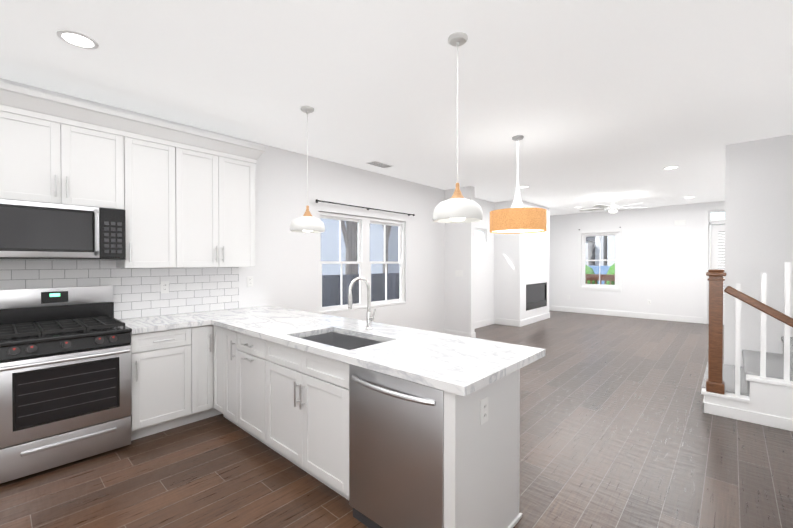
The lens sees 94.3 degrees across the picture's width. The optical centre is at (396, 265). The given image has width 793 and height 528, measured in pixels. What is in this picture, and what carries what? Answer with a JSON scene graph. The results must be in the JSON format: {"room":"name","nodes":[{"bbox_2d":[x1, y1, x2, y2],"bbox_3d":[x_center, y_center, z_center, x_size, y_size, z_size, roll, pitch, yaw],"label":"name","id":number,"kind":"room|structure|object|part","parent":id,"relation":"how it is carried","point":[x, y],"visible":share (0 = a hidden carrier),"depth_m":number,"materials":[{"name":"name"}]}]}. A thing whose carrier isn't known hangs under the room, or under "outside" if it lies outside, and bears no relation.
{"room":"kitchen","nodes":[
{"label":"kitchen","id":0,"kind":"room"},
{"bbox_2d":[0,78,493,331],"bbox_3d":[0.264,-0.038,6.463,0.150,2.820,12.700,0,1,42],"label":"wall","id":1,"kind":"structure","parent":0,"point":[284,272],"depth_m":5.10,"materials":[{"name":"paint"}]},
{"bbox_2d":[0,259,238,319],"bbox_3d":[-2.567,0.216,3.241,0.008,0.570,2.380,0,1,42],"label":"tile backsplash","id":2,"kind":"structure","parent":1,"relation":"attached to","point":[137,293],"depth_m":3.42,"materials":[{"name":"white tile"}]},
{"bbox_2d":[0,82,265,267],"bbox_3d":[-2.374,-0.614,3.139,0.412,1.270,2.481,0,1,42],"label":"upper cabinet","id":3,"kind":"object","parent":1,"relation":"attached to","point":[183,197],"visible":1,"depth_m":3.15,"materials":[{"name":"white wood"}]},
{"bbox_2d":[0,199,125,259],"bbox_3d":[-2.611,-0.253,2.852,0.455,0.409,0.773,0,1,42],"label":"microwave","id":4,"kind":"object","parent":3,"relation":"attached to","point":[33,230],"visible":1,"depth_m":2.73,"materials":[{"name":"silver metal"}]},
{"bbox_3d":[-2.539,-0.262,2.678,0.002,0.282,0.503,0,1,42],"label":"glass","id":5,"kind":"part","parent":4,"relation":"part of","materials":[{"name":"grey glass"}]},
{"bbox_2d":[160,281,168,293],"bbox_3d":[-2.252,0.211,3.575,0.007,0.118,0.072,0,1,42],"label":"outlet","id":6,"kind":"object","parent":1,"relation":"attached to","point":[164,286],"depth_m":3.57,"materials":[{"name":"white plastic"}]},
{"bbox_2d":[247,276,252,286],"bbox_3d":[-1.679,0.183,4.216,0.007,0.118,0.072,0,1,42],"label":"outlet","id":7,"kind":"object","parent":1,"relation":"attached to","point":[249,278],"depth_m":4.21,"materials":[{"name":"white plastic"}]},
{"bbox_2d":[319,211,405,313],"bbox_3d":[-0.478,-0.045,5.616,0.104,1.382,1.782,0,1,42],"label":"dining room window","id":8,"kind":"structure","parent":1,"relation":"in","point":[364,262],"depth_m":5.57,"materials":[{"name":"white"}]},
{"bbox_2d":[315,199,414,215],"bbox_3d":[-0.394,-0.855,5.552,0.091,0.036,2.014,0,1,42],"label":"curtain rod","id":9,"kind":"object","parent":1,"relation":"attached to","point":[317,200],"visible":1,"depth_m":5.36,"materials":[{"name":"black metal"}]},
{"bbox_2d":[475,228,485,241],"bbox_3d":[1.813,-0.673,8.150,0.070,0.272,0.522,0,1,42],"label":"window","id":10,"kind":"structure","parent":1,"relation":"in","point":[483,234],"depth_m":8.28,"materials":[{"name":"white"}]},
{"bbox_2d":[475,318,494,328],"bbox_3d":[1.651,1.290,7.869,0.019,0.140,1.870,0,1,42],"label":"baseboard","id":11,"kind":"structure","parent":1,"relation":"attached to","point":[491,321],"depth_m":8.20,"materials":[{"name":"white wood"}]},
{"bbox_2d":[0,310,792,527],"bbox_3d":[2.536,1.420,4.404,6.300,0.060,12.700,0,1,42],"label":"floor","id":12,"kind":"structure","parent":0,"point":[619,428],"depth_m":2.59,"materials":[{"name":"brown wood"}]},
{"bbox_2d":[0,285,131,483],"bbox_3d":[-2.509,0.792,2.746,0.745,1.225,0.760,0,1,42],"label":"range","id":13,"kind":"object","parent":12,"relation":"on","point":[65,375],"visible":1,"depth_m":2.60,"materials":[{"name":"silver metal"}]},
{"bbox_2d":[16,359,116,428],"bbox_3d":[-2.267,0.874,2.556,0.004,0.345,0.527,0,1,42],"label":"oven window","id":14,"kind":"structure","parent":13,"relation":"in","point":[58,393],"depth_m":2.53,"materials":[{"name":"grey glass"}]},
{"bbox_2d":[130,328,181,440],"bbox_3d":[-2.137,0.965,3.256,0.626,0.870,0.481,0,1,42],"label":"base cabinet","id":15,"kind":"object","parent":12,"relation":"on","point":[156,356],"depth_m":3.00,"materials":[{"name":"white wood"}]},
{"bbox_2d":[119,313,210,333],"bbox_3d":[-2.094,0.506,3.283,0.649,0.040,0.584,0,1,42],"label":"countertop","id":16,"kind":"structure","parent":15,"relation":"on","point":[175,321],"depth_m":3.20,"materials":[{"name":"stone"}]},
{"bbox_2d":[182,325,209,424],"bbox_3d":[-1.945,0.964,3.431,0.673,0.870,0.245,0,1,42],"label":"base cabinet","id":17,"kind":"object","parent":12,"relation":"on","point":[196,339],"depth_m":3.22,"materials":[{"name":"white wood"}]},
{"bbox_2d":[210,325,225,417],"bbox_3d":[-1.361,0.964,3.447,0.303,0.870,0.679,0,1,42],"label":"base cabinet","id":18,"kind":"object","parent":12,"relation":"on","point":[217,334],"depth_m":3.27,"materials":[{"name":"white wood"}]},
{"bbox_2d":[226,329,229,420],"bbox_3d":[-1.176,0.965,3.312,0.352,0.870,0.630,0,1,42],"label":"base cabinet","id":19,"kind":"object","parent":12,"relation":"on","point":[227,330],"depth_m":3.13,"materials":[{"name":"white wood"}]},
{"bbox_2d":[230,330,322,446],"bbox_3d":[-0.914,0.967,3.073,0.582,0.870,0.630,0,1,42],"label":"base cabinet","id":20,"kind":"object","parent":12,"relation":"on","point":[252,358],"depth_m":2.81,"materials":[{"name":"white wood"}]},
{"bbox_2d":[191,306,544,396],"bbox_3d":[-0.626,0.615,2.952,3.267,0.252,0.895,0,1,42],"label":"countertop","id":21,"kind":"structure","parent":20,"relation":"on","point":[464,366],"depth_m":2.25,"materials":[{"name":"stone"}]},
{"bbox_2d":[302,332,382,349],"bbox_3d":[-0.390,0.640,2.545,0.706,0.210,0.436,0,1,42],"label":"sink basin","id":22,"kind":"object","parent":21,"relation":"in","point":[344,340],"depth_m":2.81,"materials":[{"name":"silver metal"}]},
{"bbox_2d":[348,277,375,329],"bbox_3d":[-0.259,0.287,2.742,0.089,0.407,0.234,0,1,42],"label":"faucet","id":23,"kind":"object","parent":21,"relation":"on","point":[369,318],"visible":1,"depth_m":2.79,"materials":[{"name":"silver metal"}]},
{"bbox_2d":[270,357,348,499],"bbox_3d":[-0.420,1.086,2.620,0.994,0.640,0.624,0,1,42],"label":"base cabinet","id":24,"kind":"object","parent":12,"relation":"on","point":[290,404],"depth_m":2.29,"materials":[{"name":"white wood"}]},
{"bbox_2d":[349,364,443,527],"bbox_3d":[0.154,0.979,2.036,0.635,0.864,0.664,0,1,42],"label":"dishwasher","id":25,"kind":"object","parent":12,"relation":"on","point":[396,452],"visible":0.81,"depth_m":1.81,"materials":[{"name":"silver metal"}]},
{"bbox_2d":[701,262,792,430],"bbox_3d":[4.155,0.324,3.246,2.200,2.307,1.313,0,1,42],"label":"stairs","id":26,"kind":"structure","parent":12,"relation":"on","point":[757,388],"depth_m":3.37,"materials":[{"name":"white wood"}]},
{"bbox_2d":[0,0,792,214],"bbox_3d":[2.536,-1.470,4.378,6.300,0.080,12.700,0,1,42],"label":"ceiling","id":27,"kind":"structure","parent":0,"point":[600,102],"depth_m":2.80,"materials":[{"name":"paint"}]},
{"bbox_2d":[290,106,324,232],"bbox_3d":[-0.806,-0.862,3.333,0.310,1.114,0.310,0,1,42],"label":"dome pendant light","id":28,"kind":"object","parent":27,"relation":"hanging from","point":[307,222],"visible":1,"depth_m":3.27,"materials":[{"name":"white metal"}]},
{"bbox_3d":[-0.806,-0.981,3.332,0.124,0.876,0.124,0,1,42],"label":"cord","id":29,"kind":"part","parent":28,"relation":"part of","materials":[{"name":"white plastic"}]},
{"bbox_2d":[366,161,392,168],"bbox_3d":[-0.235,-1.432,5.227,0.180,0.009,0.380,0,1,42],"label":"ceiling vent","id":30,"kind":"object","parent":27,"relation":"in","point":[379,164],"visible":0.98,"depth_m":5.20,"materials":[{"name":"white metal"}]},
{"bbox_2d":[433,32,482,222],"bbox_3d":[0.380,-0.843,2.285,0.310,1.134,0.310,0,1,42],"label":"dome pendant light","id":31,"kind":"object","parent":27,"relation":"hanging from","point":[457,207],"visible":1,"depth_m":2.22,"materials":[{"name":"white metal"}]},
{"bbox_3d":[0.380,-0.308,2.290,0.110,0.065,0.110,0,1,42],"label":"bulb","id":32,"kind":"part","parent":31,"relation":"part of","materials":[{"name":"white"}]},
{"bbox_3d":[0.380,-0.962,2.284,0.124,0.896,0.124,0,1,42],"label":"cord","id":33,"kind":"part","parent":31,"relation":"part of","materials":[{"name":"white plastic"}]},
{"bbox_2d":[490,135,546,233],"bbox_3d":[1.347,-0.901,4.091,0.600,1.049,0.600,0,1,42],"label":"drum pendant light","id":34,"kind":"object","parent":27,"relation":"hanging from","point":[517,217],"visible":1,"depth_m":3.89,"materials":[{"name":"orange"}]},
{"bbox_3d":[1.347,-1.012,4.090,0.210,0.827,0.210,0,1,42],"label":"stem","id":35,"kind":"part","parent":34,"relation":"part of","materials":[{"name":"white metal"}]},
{"bbox_2d":[492,229,542,231],"bbox_3d":[1.347,-0.494,4.095,0.588,0.205,0.588,0,1,42],"label":"diffuser","id":36,"kind":"object","parent":34,"relation":"attached to","point":[493,230],"depth_m":4.12,"materials":[{"name":"white plastic"}]},
{"bbox_2d":[579,196,646,212],"bbox_3d":[4.573,-1.287,7.848,1.243,0.344,1.292,0,1,42],"label":"ceiling fan","id":37,"kind":"object","parent":27,"relation":"hanging from","point":[612,208],"visible":1,"depth_m":7.77,"materials":[{"name":"white"}]},
{"bbox_2d":[445,186,474,332],"bbox_3d":[1.183,-0.042,6.930,0.580,2.820,0.130,0,1,42],"label":"wall","id":38,"kind":"structure","parent":0,"point":[460,291],"depth_m":6.83,"materials":[{"name":"paint"}]},
{"bbox_2d":[445,329,471,337],"bbox_3d":[1.151,1.299,6.873,0.568,0.140,0.016,0,1,42],"label":"baseboard","id":39,"kind":"structure","parent":38,"relation":"attached to","point":[452,332],"depth_m":6.86,"materials":[{"name":"white"}]},
{"bbox_2d":[480,396,487,424],"bbox_3d":[0.421,0.694,1.758,0.007,0.118,0.072,0,1,42],"label":"outlet","id":40,"kind":"object","parent":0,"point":[484,402],"depth_m":1.75,"materials":[{"name":"white plastic"}]},
{"bbox_2d":[494,200,549,319],"bbox_3d":[3.101,-0.060,9.004,0.620,2.820,1.780,0,1,42],"label":"wall","id":41,"kind":"structure","parent":0,"point":[521,261],"depth_m":8.42,"materials":[{"name":"paint"}]},
{"bbox_2d":[495,318,518,326],"bbox_3d":[2.499,1.286,8.350,0.570,0.140,0.016,0,1,42],"label":"baseboard","id":42,"kind":"structure","parent":41,"relation":"attached to","point":[508,322],"depth_m":8.33,"materials":[{"name":"white wood"}]},
{"bbox_2d":[519,312,549,326],"bbox_3d":[3.335,1.282,8.803,0.021,0.140,1.812,0,1,42],"label":"baseboard","id":43,"kind":"structure","parent":41,"relation":"attached to","point":[527,321],"depth_m":8.67,"materials":[{"name":"white wood"}]},
{"bbox_2d":[526,282,546,310],"bbox_3d":[3.335,0.731,8.913,0.134,0.596,1.286,0,1,42],"label":"fireplace insert","id":44,"kind":"object","parent":41,"relation":"attached to","point":[536,295],"visible":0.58,"depth_m":8.86,"materials":[{"name":"black glass"}]},
{"bbox_3d":[3.367,0.676,8.884,0.004,0.390,1.230,0,1,42],"label":"glass","id":45,"kind":"part","parent":44,"relation":"part of","materials":[{"name":"black glass"}]},
{"bbox_2d":[549,201,724,323],"bbox_3d":[6.264,-0.064,9.483,4.950,2.820,0.150,0,1,42],"label":"wall","id":46,"kind":"structure","parent":0,"point":[660,251],"depth_m":9.36,"materials":[{"name":"paint"}]},
{"bbox_2d":[578,229,621,290],"bbox_3d":[5.568,-0.147,10.077,1.050,1.645,0.121,0,1,42],"label":"window","id":47,"kind":"structure","parent":46,"relation":"in","point":[617,233],"depth_m":10.06,"materials":[{"name":"white"}]},
{"bbox_3d":[5.585,-0.147,10.096,0.732,1.327,0.036,0,1,42],"label":"glass","id":48,"kind":"part","parent":47,"relation":"part of","materials":[{"name":"clear glass"}]},
{"bbox_2d":[549,306,702,323],"bbox_3d":[5.820,1.273,9.785,3.598,0.140,0.021,0,1,42],"label":"baseboard","id":49,"kind":"structure","parent":46,"relation":"attached to","point":[553,308],"depth_m":9.55,"materials":[{"name":"white wood"}]},
{"bbox_2d":[704,206,724,324],"bbox_3d":[7.586,0.006,8.254,1.042,2.700,0.148,0,1,42],"label":"door frame","id":50,"kind":"structure","parent":46,"relation":"attached to","point":[711,259],"depth_m":8.50,"materials":[{"name":"white wood"}]},
{"bbox_2d":[718,231,724,304],"bbox_3d":[7.596,0.061,8.267,0.552,1.690,0.008,0,1,42],"label":"window blinds","id":51,"kind":"object","parent":46,"relation":"attached to","point":[721,249],"visible":0.21,"depth_m":8.41,"materials":[{"name":"white plastic"}]},
{"bbox_2d":[724,134,792,366],"bbox_3d":[4.679,-0.014,3.758,1.980,2.820,0.150,0,1,42],"label":"wall","id":52,"kind":"structure","parent":0,"point":[758,207],"depth_m":4.18,"materials":[{"name":"paint"}]},
{"label":"outside","id":53,"kind":"structure","parent":0,"visible":0},
{"bbox_3d":[3.629,1.885,17.484,50.000,0.020,52.000,0,1,42],"label":"ground","id":54,"kind":"structure","parent":53,"visible":0},
{"bbox_2d":[320,218,399,274],"bbox_3d":[-0.805,-2.460,21.487,6.000,8.600,6.000,0,1,42],"label":"house","id":55,"kind":"structure","parent":54,"relation":"on","point":[330,240],"depth_m":19.11,"materials":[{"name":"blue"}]},
{"bbox_2d":[322,273,399,306],"bbox_3d":[-1.204,1.081,8.351,0.050,1.750,20.000,0,1,42],"label":"fence","id":56,"kind":"object","parent":54,"relation":"on","point":[329,284],"depth_m":8.54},
{"bbox_2d":[341,220,391,274],"bbox_3d":[-1.339,-3.020,13.132,5.425,9.872,7.347,0,1,42],"label":"trees","id":57,"kind":"object","parent":54,"relation":"on","point":[352,237],"depth_m":11.80,"materials":[{"name":"grey plant"}]},
{"bbox_2d":[589,266,609,283],"bbox_3d":[7.966,0.952,15.553,4.000,1.880,3.000,0,1,42],"label":"roofs","id":58,"kind":"structure","parent":54,"relation":"on","point":[596,269],"depth_m":13.78,"materials":[{"name":"blue"}]},
{"bbox_2d":[585,263,614,284],"bbox_3d":[6.976,0.897,12.685,3.400,2.040,1.713,0,1,42],"label":"bushes","id":59,"kind":"object","parent":54,"relation":"on","point":[610,271],"depth_m":12.00,"materials":[{"name":"green plant"}]},
{"bbox_2d":[586,235,614,265],"bbox_3d":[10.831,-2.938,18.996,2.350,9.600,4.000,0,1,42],"label":"townhouses","id":60,"kind":"structure","parent":54,"relation":"on","point":[606,247],"depth_m":17.83,"materials":[{"name":"grey"}]},
{"bbox_2d":[586,236,594,241],"bbox_3d":[10.242,-1.445,19.478,0.950,0.494,4.100,0,1,42],"label":"gable","id":61,"kind":"object","parent":60,"relation":"attached to","point":[591,239],"depth_m":18.35,"materials":[{"name":"grey"}]},
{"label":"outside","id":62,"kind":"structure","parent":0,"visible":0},
{"bbox_2d":[585,274,614,284],"bbox_3d":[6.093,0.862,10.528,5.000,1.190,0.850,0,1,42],"label":"fence","id":63,"kind":"object","parent":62,"point":[603,276],"depth_m":11.02,"materials":[{"name":"brown wood"}]}
]}

